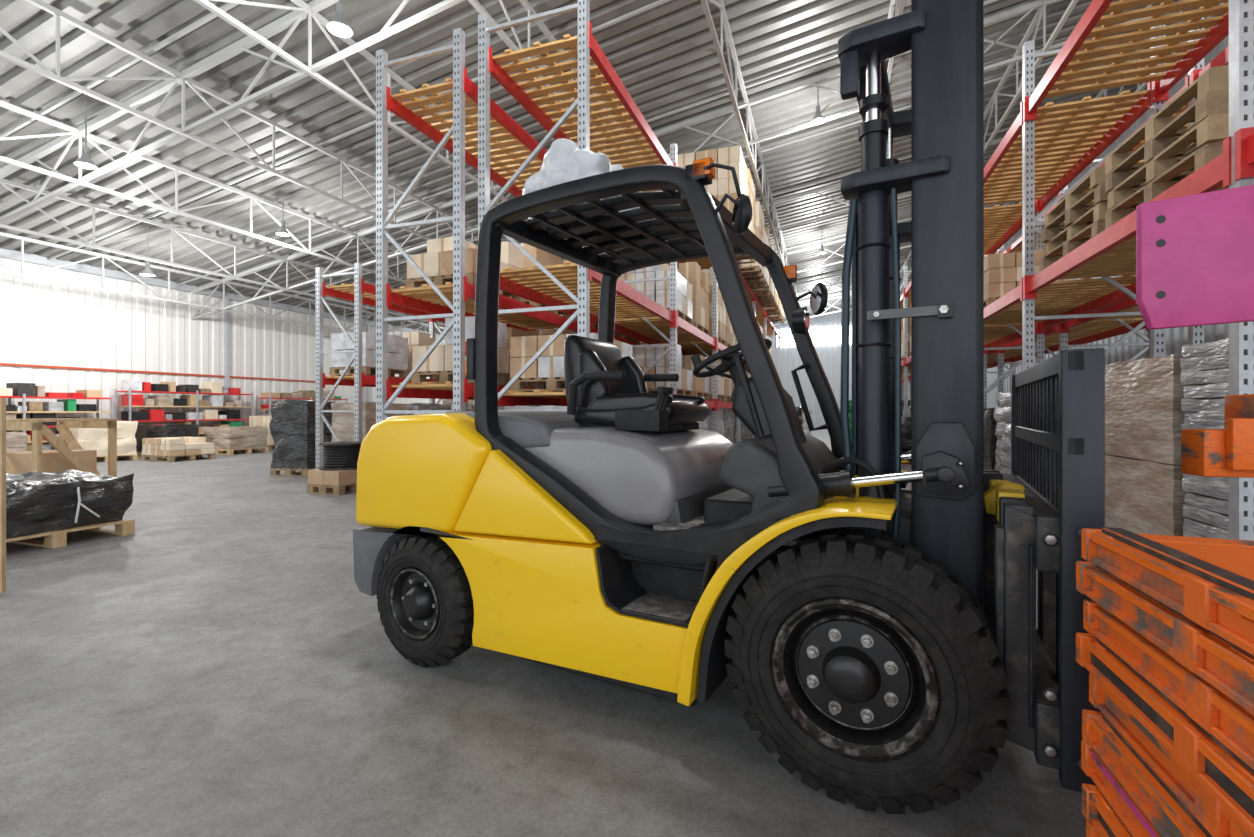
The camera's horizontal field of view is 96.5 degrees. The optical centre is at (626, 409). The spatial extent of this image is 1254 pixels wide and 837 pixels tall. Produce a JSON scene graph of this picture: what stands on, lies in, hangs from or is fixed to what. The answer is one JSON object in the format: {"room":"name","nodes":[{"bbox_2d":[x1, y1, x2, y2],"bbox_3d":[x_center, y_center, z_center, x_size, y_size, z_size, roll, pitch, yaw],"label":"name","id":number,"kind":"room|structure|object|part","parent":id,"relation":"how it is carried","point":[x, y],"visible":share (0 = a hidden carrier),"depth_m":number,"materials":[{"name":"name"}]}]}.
{"room":"warehouse","nodes":[
{"label":"warehouse","id":0,"kind":"room"},
{"bbox_2d":[0,258,444,443],"bbox_3d":[-12.007,-1.305,21.640,0.034,5.050,49.000,0,0,20],"label":"wall","id":1,"kind":"structure","parent":0,"point":[42,322],"depth_m":16.11,"materials":[{"name":"white metal"}]},
{"bbox_2d":[0,363,315,381],"bbox_3d":[-11.955,0.050,21.622,0.080,2.340,49.000,0,0,20],"label":"trim","id":2,"kind":"structure","parent":1,"relation":"attached to","point":[7,364],"depth_m":15.98,"materials":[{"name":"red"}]},
{"bbox_2d":[0,248,444,421],"bbox_3d":[-11.889,-1.330,21.598,0.181,5.100,49.000,0,0,20],"label":"trim","id":3,"kind":"structure","parent":1,"relation":"attached to","point":[7,254],"depth_m":17.24,"materials":[{"name":"grey"}]},
{"bbox_2d":[0,429,1085,836],"bbox_3d":[0.487,1.320,17.184,26.500,0.200,49.000,0,0,20],"label":"floor","id":4,"kind":"structure","parent":0,"point":[221,666],"depth_m":2.22,"materials":[{"name":"concrete"}]},
{"bbox_2d":[0,398,5,592],"bbox_3d":[-4.615,0.570,3.515,1.000,1.300,0.660,0,0,-29],"label":"frame","id":5,"kind":"object","parent":4,"relation":"on","point":[2,400],"visible":1,"depth_m":3.74,"materials":[{"name":"beige wood"}]},
{"bbox_2d":[6,431,27,451],"bbox_3d":[-13.244,0.838,11.576,1.126,0.760,1.110,0,0,35],"label":"pallet","id":6,"kind":"object","parent":4,"relation":"on","point":[16,441],"visible":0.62,"depth_m":11.58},
{"bbox_2d":[0,383,112,450],"bbox_3d":[-14.290,0.296,13.111,0.640,1.848,3.440,0,0,20],"label":"storage shelf","id":7,"kind":"object","parent":4,"relation":"on","point":[66,402],"visible":0.49,"depth_m":13.39,"materials":[{"name":"metal"}]},
{"bbox_2d":[6,418,116,476],"bbox_3d":[-7.231,0.665,6.995,0.900,1.110,0.915,0,0,11],"label":"frame","id":8,"kind":"object","parent":4,"relation":"on","point":[63,458],"visible":0.5,"depth_m":6.86,"materials":[{"name":"wood"}]},
{"bbox_2d":[6,469,134,548],"bbox_3d":[-5.592,0.893,5.170,1.305,0.650,1.244,0,0,16],"label":"pallet","id":9,"kind":"object","parent":4,"relation":"on","point":[50,505],"visible":0.97,"depth_m":5.08,"materials":[{"name":"black plastic wrap"},{"name":"timber"}]},
{"bbox_2d":[68,421,137,461],"bbox_3d":[-12.667,0.740,13.490,1.110,0.956,1.116,0,0,34],"label":"pallet","id":10,"kind":"object","parent":4,"relation":"on","point":[88,438],"visible":0.56,"depth_m":13.19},
{"bbox_2d":[135,423,198,457],"bbox_3d":[-12.206,0.788,14.812,1.116,0.860,1.123,0,0,24],"label":"pallet","id":11,"kind":"object","parent":4,"relation":"on","point":[147,430],"visible":0.45,"depth_m":14.38,"materials":[{"name":"black plastic"}]},
{"bbox_2d":[142,437,214,461],"bbox_3d":[-10.988,0.951,13.738,1.102,0.534,1.002,0,0,22],"label":"cardboard boxes","id":12,"kind":"object","parent":4,"relation":"on","point":[172,449],"visible":1,"depth_m":13.41,"materials":[{"name":"beige cardboard"}]},
{"bbox_2d":[114,380,253,436],"bbox_3d":[-13.013,0.185,16.690,0.640,2.069,3.440,0,0,20],"label":"storage shelf","id":13,"kind":"object","parent":4,"relation":"on","point":[213,392],"visible":0.65,"depth_m":16.26,"materials":[{"name":"metal"}]},
{"bbox_2d":[204,426,268,454],"bbox_3d":[-11.066,0.842,15.889,1.108,0.751,1.101,0,0,22],"label":"pallet","id":14,"kind":"object","parent":4,"relation":"on","point":[248,439],"visible":0.94,"depth_m":15.52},
{"bbox_2d":[249,416,273,449],"bbox_3d":[-11.218,0.701,17.853,1.101,1.034,1.003,0,0,28],"label":"cardboard boxes","id":15,"kind":"object","parent":4,"relation":"on","point":[262,421],"visible":0.25,"depth_m":17.29,"materials":[{"name":"beige cardboard"}]},
{"bbox_2d":[269,400,334,476],"bbox_3d":[-6.150,0.511,10.702,0.842,1.414,0.849,0,0,11],"label":"pallet","id":16,"kind":"object","parent":4,"relation":"on","point":[292,425],"visible":0.75,"depth_m":10.33,"materials":[{"name":"grey plastic"}]},
{"bbox_2d":[256,390,347,415],"bbox_3d":[-11.703,0.240,20.364,0.640,1.959,3.240,0,0,20],"label":"storage shelf","id":17,"kind":"object","parent":4,"relation":"on","point":[301,394],"visible":0.31,"depth_m":19.61,"materials":[{"name":"metal"}]},
{"bbox_2d":[307,441,361,494],"bbox_3d":[-4.282,0.854,8.427,0.620,0.732,0.700,0,0,20],"label":"pallet","id":18,"kind":"object","parent":4,"relation":"on","point":[338,472],"visible":0.88,"depth_m":8.18,"materials":[{"name":"beige cardboard"}]},
{"bbox_2d":[331,402,407,441],"bbox_3d":[-4.620,0.536,10.087,0.812,1.364,1.050,0,0,20],"label":"pallet","id":19,"kind":"object","parent":4,"relation":"on","point":[342,422],"visible":0.2,"depth_m":9.63,"materials":[{"name":"brown wood"}]},
{"bbox_2d":[316,263,467,468],"bbox_3d":[-2.418,-0.605,16.256,1.030,3.650,14.640,0,0,20],"label":"rack","id":20,"kind":"object","parent":4,"relation":"on","point":[359,292],"visible":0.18,"depth_m":9.53,"materials":[{"name":"metal"}]},
{"bbox_2d":[329,331,408,377],"bbox_3d":[-4.615,-0.981,10.085,0.802,0.758,1.050,0,0,20],"label":"pallet","id":21,"kind":"object","parent":20,"relation":"on","point":[397,345],"visible":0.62,"depth_m":9.70,"materials":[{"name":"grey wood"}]},
{"bbox_2d":[388,331,438,380],"bbox_3d":[-4.177,-1.051,11.308,0.802,0.899,1.053,0,0,20],"label":"cardboard boxes","id":22,"kind":"object","parent":20,"relation":"on","point":[417,338],"visible":0.16,"depth_m":10.78,"materials":[{"name":"brown cardboard"}]},
{"bbox_2d":[395,403,451,414],"bbox_3d":[-4.179,0.538,11.313,0.805,1.360,1.060,0,0,20],"label":"pallet","id":23,"kind":"object","parent":4,"relation":"on","point":[413,406],"visible":0.1,"depth_m":10.98,"materials":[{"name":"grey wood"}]},
{"bbox_2d":[442,399,473,404],"bbox_3d":[-7.260,0.341,24.194,1.171,1.754,1.172,0,0,3],"label":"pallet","id":24,"kind":"object","parent":4,"relation":"on","point":[444,401],"visible":0.07,"depth_m":23.69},
{"bbox_2d":[451,404,473,409],"bbox_3d":[-3.606,0.538,12.911,0.814,1.360,1.056,0,0,20],"label":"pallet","id":25,"kind":"object","parent":4,"relation":"on","point":[470,406],"visible":0.06,"depth_m":12.35,"materials":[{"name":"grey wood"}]},
{"bbox_2d":[376,28,669,422],"bbox_3d":[1.681,-1.315,16.811,1.180,5.170,23.240,0,0,20],"label":"rack","id":26,"kind":"object","parent":4,"relation":"on","point":[455,300],"visible":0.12,"depth_m":6.08,"materials":[{"name":"metal"}]},
{"bbox_2d":[405,237,523,302],"bbox_3d":[-1.914,-1.694,6.734,0.901,0.684,1.102,0,0,20],"label":"cardboard boxes","id":27,"kind":"object","parent":26,"relation":"on","point":[437,263],"visible":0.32,"depth_m":6.32,"materials":[{"name":"brown cardboard"}]},
{"bbox_2d":[411,316,531,386],"bbox_3d":[-1.863,-0.669,6.874,0.901,0.734,1.200,0,0,20],"label":"cardboard boxes","id":28,"kind":"object","parent":26,"relation":"on","point":[439,363],"visible":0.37,"depth_m":6.38,"materials":[{"name":"brown cardboard"}]},
{"bbox_2d":[509,243,570,317],"bbox_3d":[-1.426,-1.794,8.098,0.903,0.884,1.100,0,0,20],"label":"cardboard boxes","id":29,"kind":"object","parent":26,"relation":"on","point":[544,258],"visible":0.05,"depth_m":7.54,"materials":[{"name":"brown cardboard"}]},
{"bbox_2d":[552,315,616,334],"bbox_3d":[-0.789,-1.869,9.887,0.901,1.034,1.102,0,0,20],"label":"cardboard boxes","id":30,"kind":"object","parent":26,"relation":"on","point":[576,319],"visible":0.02,"depth_m":9.41,"materials":[{"name":"brown cardboard"}]},
{"bbox_2d":[617,333,639,343],"bbox_3d":[-0.320,-1.833,11.204,0.902,0.962,0.907,0,0,20],"label":"pallet","id":31,"kind":"object","parent":26,"relation":"on","point":[618,334],"visible":0.06,"depth_m":11.03,"materials":[{"name":"brown wood"}]},
{"bbox_2d":[504,405,566,409],"bbox_3d":[-0.640,0.496,6.277,1.005,1.103,1.255,0,0,20],"label":"pallet","id":32,"kind":"object","parent":4,"relation":"on","point":[527,407],"visible":0.02,"depth_m":5.76,"materials":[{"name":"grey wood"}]},
{"bbox_2d":[478,0,779,443],"bbox_3d":[2.953,-1.355,16.357,1.281,5.250,23.240,0,0,20],"label":"rack","id":33,"kind":"object","parent":4,"relation":"on","point":[573,289],"visible":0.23,"depth_m":6.28,"materials":[{"name":"metal"}]},
{"bbox_2d":[506,327,567,387],"bbox_3d":[-1.376,-0.719,8.239,0.900,0.834,1.202,0,0,20],"label":"cardboard boxes","id":34,"kind":"object","parent":33,"relation":"on","point":[510,331],"visible":0.09,"depth_m":7.91,"materials":[{"name":"brown cardboard"}]},
{"bbox_2d":[509,333,631,391],"bbox_3d":[-0.592,-0.494,6.420,1.000,0.584,1.200,0,0,20],"label":"cardboard boxes","id":35,"kind":"object","parent":33,"relation":"on","point":[547,372],"visible":0.33,"depth_m":5.93,"materials":[{"name":"brown cardboard"}]},
{"bbox_2d":[616,263,692,324],"bbox_3d":[0.483,-1.969,9.434,1.003,1.034,1.200,0,0,20],"label":"cardboard boxes","id":36,"kind":"object","parent":33,"relation":"on","point":[658,291],"visible":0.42,"depth_m":8.90,"materials":[{"name":"beige cardboard"}]},
{"bbox_2d":[632,344,692,395],"bbox_3d":[0.483,-0.619,9.434,1.001,0.834,1.204,0,0,20],"label":"cardboard boxes","id":37,"kind":"object","parent":33,"relation":"on","point":[644,357],"visible":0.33,"depth_m":8.87,"materials":[{"name":"brown cardboard"}]},
{"bbox_2d":[677,262,709,335],"bbox_3d":[0.988,-2.069,10.848,1.000,1.234,1.202,0,0,20],"label":"cardboard boxes","id":38,"kind":"object","parent":33,"relation":"on","point":[699,281],"visible":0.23,"depth_m":10.32,"materials":[{"name":"brown cardboard"}]},
{"bbox_2d":[681,355,709,399],"bbox_3d":[0.987,-0.619,10.847,1.001,0.834,1.200,0,0,20],"label":"cardboard boxes","id":39,"kind":"object","parent":33,"relation":"on","point":[700,386],"visible":0.19,"depth_m":10.59,"materials":[{"name":"brown cardboard"}]},
{"bbox_2d":[681,269,725,345],"bbox_3d":[1.593,-2.219,12.542,1.052,1.534,1.252,0,0,20],"label":"cardboard boxes","id":40,"kind":"object","parent":33,"relation":"on","point":[721,310],"visible":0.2,"depth_m":12.16,"materials":[{"name":"brown cardboard"}]},
{"bbox_2d":[699,408,708,429],"bbox_3d":[0.990,0.498,10.847,1.005,1.100,1.257,0,0,20],"label":"pallet","id":41,"kind":"object","parent":33,"relation":"on","point":[703,425],"visible":0.02,"depth_m":10.85,"materials":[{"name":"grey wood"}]},
{"bbox_2d":[677,145,747,213],"bbox_3d":[1.854,-4.531,12.237,1.402,1.747,1.253,0,0,20],"label":"cardboard boxes","id":42,"kind":"object","parent":33,"relation":"on","point":[723,182],"visible":0.22,"depth_m":11.56,"materials":[{"name":"beige cardboard"}]},
{"bbox_2d":[707,408,724,436],"bbox_3d":[1.591,0.495,12.541,1.006,1.106,1.253,0,0,20],"label":"pallet","id":43,"kind":"object","parent":33,"relation":"on","point":[720,413],"visible":0.13,"depth_m":12.38,"materials":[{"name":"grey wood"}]},
{"bbox_2d":[708,359,724,400],"bbox_3d":[1.592,-0.669,12.543,1.000,0.934,1.200,0,0,20],"label":"cardboard boxes","id":44,"kind":"object","parent":33,"relation":"on","point":[720,381],"visible":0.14,"depth_m":12.34,"materials":[{"name":"beige cardboard"}]},
{"bbox_2d":[721,371,733,401],"bbox_3d":[2.062,-0.669,13.861,1.000,0.934,1.201,0,0,20],"label":"cardboard boxes","id":45,"kind":"object","parent":33,"relation":"on","point":[728,383],"visible":0.1,"depth_m":13.53,"materials":[{"name":"brown cardboard"}]},
{"bbox_2d":[726,311,734,346],"bbox_3d":[2.062,-2.122,13.861,1.051,1.341,1.252,0,0,20],"label":"cardboard boxes","id":46,"kind":"object","parent":33,"relation":"on","point":[730,335],"visible":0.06,"depth_m":13.44,"materials":[{"name":"beige cardboard"}]},
{"bbox_2d":[727,408,744,443],"bbox_3d":[2.697,0.495,15.657,1.011,1.106,1.258,0,0,20],"label":"pallet","id":47,"kind":"object","parent":33,"relation":"on","point":[735,416],"visible":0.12,"depth_m":14.96,"materials":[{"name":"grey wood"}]},
{"bbox_2d":[735,167,755,263],"bbox_3d":[2.325,-4.589,13.554,1.402,1.864,1.253,0,0,20],"label":"cardboard boxes","id":48,"kind":"object","parent":33,"relation":"on","point":[751,187],"visible":0.03,"depth_m":13.45,"materials":[{"name":"beige cardboard"}]},
{"bbox_2d":[744,425,749,438],"bbox_3d":[3.167,0.490,16.967,1.014,1.117,1.257,0,0,20],"label":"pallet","id":49,"kind":"object","parent":33,"relation":"on","point":[746,431],"visible":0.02,"depth_m":16.51,"materials":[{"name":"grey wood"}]},
{"bbox_2d":[741,200,763,281],"bbox_3d":[3.031,-4.585,15.533,1.403,1.856,1.254,0,0,20],"label":"cardboard boxes","id":50,"kind":"object","parent":33,"relation":"on","point":[749,270],"visible":0.16,"depth_m":15.02,"materials":[{"name":"beige cardboard"}]},
{"bbox_2d":[745,226,768,291],"bbox_3d":[3.501,-4.586,16.851,1.402,1.859,1.254,0,0,20],"label":"cardboard boxes","id":51,"kind":"object","parent":33,"relation":"on","point":[761,284],"visible":0.13,"depth_m":16.69,"materials":[{"name":"beige cardboard"}]},
{"bbox_2d":[752,245,774,302],"bbox_3d":[4.138,-4.514,18.642,1.402,1.714,1.250,0,0,20],"label":"cardboard boxes","id":52,"kind":"object","parent":33,"relation":"on","point":[764,295],"visible":0.12,"depth_m":18.25,"materials":[{"name":"beige cardboard"}]},
{"bbox_2d":[758,286,777,309],"bbox_3d":[4.643,-4.503,20.053,1.400,1.691,1.253,0,0,20],"label":"cardboard boxes","id":53,"kind":"object","parent":33,"relation":"on","point":[771,304],"visible":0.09,"depth_m":19.80,"materials":[{"name":"beige cardboard"}]},
{"bbox_2d":[768,337,771,357],"bbox_3d":[5.455,-2.217,23.374,1.052,1.529,1.254,0,0,20],"label":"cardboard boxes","id":54,"kind":"object","parent":33,"relation":"on","point":[769,338],"visible":0.02,"depth_m":23.22,"materials":[{"name":"beige cardboard"}]},
{"bbox_2d":[763,296,781,317],"bbox_3d":[5.248,-4.523,21.749,1.402,1.732,1.253,0,0,20],"label":"cardboard boxes","id":55,"kind":"object","parent":33,"relation":"on","point":[779,311],"visible":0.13,"depth_m":21.39,"materials":[{"name":"beige cardboard"}]},
{"bbox_2d":[768,307,784,323],"bbox_3d":[5.784,-4.551,23.256,1.402,1.789,1.253,0,0,20],"label":"cardboard boxes","id":56,"kind":"object","parent":33,"relation":"on","point":[782,318],"visible":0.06,"depth_m":23.07,"materials":[{"name":"cardboard"}]},
{"bbox_2d":[723,408,733,443],"bbox_3d":[2.063,0.495,13.861,1.010,1.106,1.253,0,0,20],"label":"pallet","id":57,"kind":"object","parent":4,"relation":"on","point":[728,419],"visible":0.16,"depth_m":13.60,"materials":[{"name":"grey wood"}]},
{"bbox_2d":[353,0,1104,813],"bbox_3d":[0.678,-0.430,2.460,4.140,3.301,1.386,0,0,29],"label":"forklift","id":58,"kind":"object","parent":4,"relation":"on","point":[612,537],"visible":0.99,"depth_m":1.96,"materials":[{"name":"yellow paint"}]},
{"bbox_2d":[445,411,579,447],"bbox_3d":[-0.409,0.112,3.071,0.715,0.212,0.970,0,0,29],"label":"hood","id":59,"kind":"object","parent":58,"relation":"attached to","point":[527,429],"depth_m":2.58,"materials":[{"name":"grey plastic"}]},
{"bbox_3d":[-0.413,0.368,2.496,0.754,0.382,0.255,0,0,29],"label":"panel","id":60,"kind":"part","parent":58,"relation":"part of","materials":[{"name":"yellow paint"}]},
{"bbox_3d":[-0.317,0.799,2.442,1.362,0.512,0.255,0,0,29],"label":"panel","id":61,"kind":"part","parent":58,"relation":"part of","materials":[{"name":"yellow paint"}]},
{"bbox_3d":[-0.139,-0.178,2.930,0.194,0.396,0.430,0,0,29],"label":"seat","id":62,"kind":"part","parent":58,"relation":"part of","materials":[{"name":"black leather"}]},
{"bbox_2d":[574,400,708,425],"bbox_3d":[0.079,0.021,2.808,0.535,0.138,0.490,0,0,29],"label":"seat cushion","id":63,"kind":"object","parent":58,"relation":"on","point":[588,412],"depth_m":2.64,"materials":[{"name":"black leather"}]},
{"bbox_3d":[-0.018,-0.185,2.243,1.537,1.530,0.090,0,0,29],"label":"guard frame","id":64,"kind":"part","parent":58,"relation":"part of","materials":[{"name":"black paint"}]},
{"bbox_3d":[0.294,0.474,2.125,0.876,0.286,0.210,0,0,29],"label":"sill","id":65,"kind":"part","parent":58,"relation":"part of","materials":[{"name":"black plastic"}]},
{"bbox_3d":[0.394,0.417,2.619,0.082,0.115,0.870,0,0,29],"label":"deck trim","id":66,"kind":"part","parent":58,"relation":"part of","materials":[{"name":"grey plastic"}]},
{"bbox_3d":[0.501,-0.185,3.167,1.537,1.530,0.090,0,0,29],"label":"guard frame","id":67,"kind":"part","parent":58,"relation":"part of","materials":[{"name":"black paint"}]},
{"bbox_3d":[0.608,0.463,2.499,0.600,0.025,0.990,0,0,29],"label":"floor plate","id":68,"kind":"part","parent":58,"relation":"part of","materials":[{"name":"black metal"}]},
{"bbox_2d":[792,307,809,333],"bbox_3d":[0.895,-0.460,2.882,0.065,0.140,0.140,0,0,29],"label":"work light","id":69,"kind":"object","parent":58,"relation":"attached to","point":[800,316],"depth_m":2.84,"materials":[{"name":"black paint"}]},
{"bbox_3d":[1.480,0.080,2.009,0.040,0.480,1.250,0,0,29],"label":"load backrest","id":70,"kind":"part","parent":58,"relation":"part of","materials":[{"name":"metal"}]},
{"bbox_2d":[795,406,802,427],"bbox_3d":[5.471,0.527,19.118,1.059,1.382,1.266,0,0,20],"label":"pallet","id":71,"kind":"object","parent":4,"relation":"on","point":[799,409],"visible":0.16,"depth_m":18.47,"materials":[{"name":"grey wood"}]},
{"bbox_2d":[802,407,811,434],"bbox_3d":[7.596,0.532,24.735,1.072,1.373,1.301,0,0,20],"label":"pallet","id":72,"kind":"object","parent":4,"relation":"on","point":[805,426],"visible":0.19,"depth_m":24.09,"materials":[{"name":"grey plastic"}]},
{"bbox_2d":[849,400,851,440],"bbox_3d":[8.076,0.428,19.259,1.111,1.580,1.315,0,0,20],"label":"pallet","id":73,"kind":"object","parent":4,"relation":"on","point":[850,401],"visible":0.04,"depth_m":18.85,"materials":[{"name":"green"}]},
{"bbox_2d":[901,417,910,464],"bbox_3d":[6.183,0.680,13.040,1.107,1.076,1.308,0,0,20],"label":"pallet","id":74,"kind":"object","parent":4,"relation":"on","point":[905,421],"visible":0.12,"depth_m":12.41,"materials":[{"name":"black plastic"}]},
{"bbox_2d":[901,400,910,416],"bbox_3d":[8.897,0.448,17.262,1.011,1.540,1.209,0,0,20],"label":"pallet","id":75,"kind":"object","parent":4,"relation":"on","point":[902,401],"visible":0.05,"depth_m":16.86,"materials":[{"name":"brown wood"}]},
{"bbox_2d":[984,408,1001,469],"bbox_3d":[5.610,0.591,8.028,1.001,1.254,1.209,0,0,20],"label":"pallet","id":76,"kind":"object","parent":4,"relation":"on","point":[990,439],"visible":0.13,"depth_m":7.68,"materials":[{"name":"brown plastic"}]},
{"bbox_2d":[993,392,1010,473],"bbox_3d":[5.139,0.488,6.711,1.023,1.459,1.229,0,0,20],"label":"pallet","id":77,"kind":"object","parent":4,"relation":"on","point":[1002,412],"visible":0.09,"depth_m":7.08,"materials":[{"name":"grey plastic"}]},
{"bbox_2d":[901,18,1228,399],"bbox_3d":[8.911,-1.355,13.117,1.280,5.150,29.840,0,0,20],"label":"rack","id":78,"kind":"object","parent":4,"relation":"on","point":[1076,332],"visible":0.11,"depth_m":8.61,"materials":[{"name":"metal"}]},
{"bbox_2d":[900,0,1253,540],"bbox_3d":[7.592,-1.355,13.588,1.280,5.150,29.840,0,0,20],"label":"rack","id":79,"kind":"object","parent":4,"relation":"on","point":[1033,175],"visible":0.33,"depth_m":5.59,"materials":[{"name":"metal"}]},
{"bbox_2d":[901,317,910,361],"bbox_3d":[8.431,-2.084,15.943,1.002,1.364,1.200,0,0,20],"label":"cardboard boxes","id":80,"kind":"object","parent":79,"relation":"on","point":[909,320],"visible":0.1,"depth_m":16.14,"materials":[{"name":"beige cardboard"}]},
{"bbox_2d":[984,250,1075,307],"bbox_3d":[5.609,-1.769,8.031,1.001,0.734,1.101,0,0,20],"label":"cardboard boxes","id":81,"kind":"object","parent":79,"relation":"on","point":[1002,271],"visible":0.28,"depth_m":7.63,"materials":[{"name":"beige cardboard"}]},
{"bbox_2d":[1040,166,1145,270],"bbox_3d":[4.500,-1.685,4.927,1.101,0.566,1.254,0,0,20],"label":"wooden pallets","id":82,"kind":"object","parent":79,"relation":"on","point":[1084,220],"visible":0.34,"depth_m":5.03,"materials":[{"name":"brown wood"}]},
{"bbox_2d":[1105,65,1228,228],"bbox_3d":[4.026,-1.685,3.614,1.081,0.566,1.247,0,0,20],"label":"wooden pallets","id":83,"kind":"object","parent":79,"relation":"on","point":[1170,154],"visible":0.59,"depth_m":3.69,"materials":[{"name":"brown wood"}]},
{"bbox_2d":[1105,354,1216,535],"bbox_3d":[4.172,0.421,3.999,1.000,1.594,1.200,0,0,20],"label":"pallet","id":84,"kind":"object","parent":4,"relation":"on","point":[1144,415],"visible":0.38,"depth_m":3.94,"materials":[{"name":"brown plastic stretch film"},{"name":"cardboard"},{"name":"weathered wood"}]},
{"bbox_2d":[1076,527,1253,836],"bbox_3d":[1.296,0.735,0.647,0.944,0.963,1.013,0,0,20],"label":"pallets","id":85,"kind":"object","parent":4,"relation":"on","point":[1167,653],"visible":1,"depth_m":0.98,"materials":[{"name":"orange paint"}]},
{"bbox_2d":[1136,185,1253,477],"bbox_3d":[1.587,0.320,1.435,0.545,1.800,0.220,0,0,12],"label":"pallet rack","id":86,"kind":"object","parent":4,"relation":"on","point":[1195,253],"visible":1,"depth_m":1.40,"materials":[{"name":"pink metal"}]},
{"bbox_3d":[1.542,-0.392,1.394,0.475,0.374,0.050,0,0,12],"label":"bracket plate","id":87,"kind":"part","parent":86,"relation":"part of","materials":[{"name":"paint"}]},
{"bbox_2d":[1180,337,1228,539],"bbox_3d":[3.849,0.405,3.095,1.000,1.626,0.600,0,0,20],"label":"pallet","id":88,"kind":"object","parent":4,"relation":"on","point":[1205,365],"visible":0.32,"depth_m":3.30,"materials":[{"name":"grey plastic"}]},
{"bbox_2d":[0,0,1223,333],"bbox_3d":[0.532,-5.945,17.309,26.501,4.330,49.266,0,0,20],"label":"ceiling","id":89,"kind":"structure","parent":0,"point":[664,55],"depth_m":10.73,"materials":[{"name":"white metal"}]},
{"bbox_2d":[74,100,97,169],"bbox_3d":[-8.600,-4.403,8.900,0.280,1.046,0.280,0,0,20],"label":"pendant lamp","id":90,"kind":"object","parent":89,"relation":"hanging from","point":[85,161],"visible":1,"depth_m":8.89,"materials":[{"name":"grey metal"}]},
{"bbox_2d":[140,228,154,275],"bbox_3d":[-11.300,-3.734,13.200,0.280,1.108,0.280,0,0,20],"label":"pendant lamp","id":91,"kind":"object","parent":89,"relation":"hanging from","point":[147,271],"visible":1,"depth_m":13.18,"materials":[{"name":"grey metal"}]},
{"bbox_2d":[276,196,289,235],"bbox_3d":[-7.800,-4.411,12.700,0.280,0.862,0.280,0,0,20],"label":"pendant lamp","id":92,"kind":"object","parent":89,"relation":"hanging from","point":[282,231],"visible":1,"depth_m":12.69,"materials":[{"name":"grey metal"}]},
{"bbox_2d":[327,0,352,37],"bbox_3d":[-3.460,-5.198,6.750,0.280,1.236,0.280,0,0,20],"label":"pendant lamp","id":93,"kind":"object","parent":89,"relation":"hanging from","point":[337,26],"visible":1,"depth_m":6.74,"materials":[{"name":"grey metal"}]},
{"bbox_3d":[-3.460,-4.655,6.750,0.100,0.090,0.100,0,0,20],"label":"bulb","id":94,"kind":"part","parent":93,"relation":"part of","materials":[{"name":"white glass"}]},
{"bbox_2d":[0,0,1228,344],"bbox_3d":[1.323,-5.401,19.531,26.518,5.202,44.016,0,0,20],"label":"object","id":95,"kind":"object","parent":89,"relation":"attached to","point":[311,9],"visible":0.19,"depth_m":10.21,"materials":[{"name":"grey paint"}]},
{"bbox_2d":[812,81,824,124],"bbox_3d":[3.826,-6.227,11.215,0.280,0.894,0.280,0,0,20],"label":"pendant lamp","id":96,"kind":"object","parent":89,"relation":"hanging from","point":[818,115],"visible":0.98,"depth_m":11.18,"materials":[{"name":"grey metal"}]},
{"bbox_2d":[818,245,825,253],"bbox_3d":[7.186,-6.227,20.634,0.280,0.894,0.280,0,0,20],"label":"pendant lamp","id":97,"kind":"object","parent":89,"relation":"hanging from","point":[822,251],"visible":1,"depth_m":20.60,"materials":[{"name":"grey metal"}]},
{"bbox_2d":[768,307,909,427],"bbox_3d":[8.848,-3.471,40.237,26.760,9.382,0.066,0,0,20],"label":"wall","id":98,"kind":"structure","parent":0,"point":[829,356],"depth_m":38.74,"materials":[{"name":"grey metal"}]},
{"bbox_2d":[776,326,851,346],"bbox_3d":[14.424,-5.080,38.145,8.330,1.300,0.131,0,0,20],"label":"window","id":99,"kind":"structure","parent":98,"relation":"in","point":[822,336],"depth_m":38.53,"materials":[{"name":"white"}]},
{"bbox_2d":[987,35,1228,407],"bbox_3d":[14.695,-3.450,17.509,0.055,9.340,39.160,0,0,20],"label":"wall","id":100,"kind":"structure","parent":0,"point":[1176,338],"depth_m":15.38,"materials":[{"name":"grey"}]}
]}

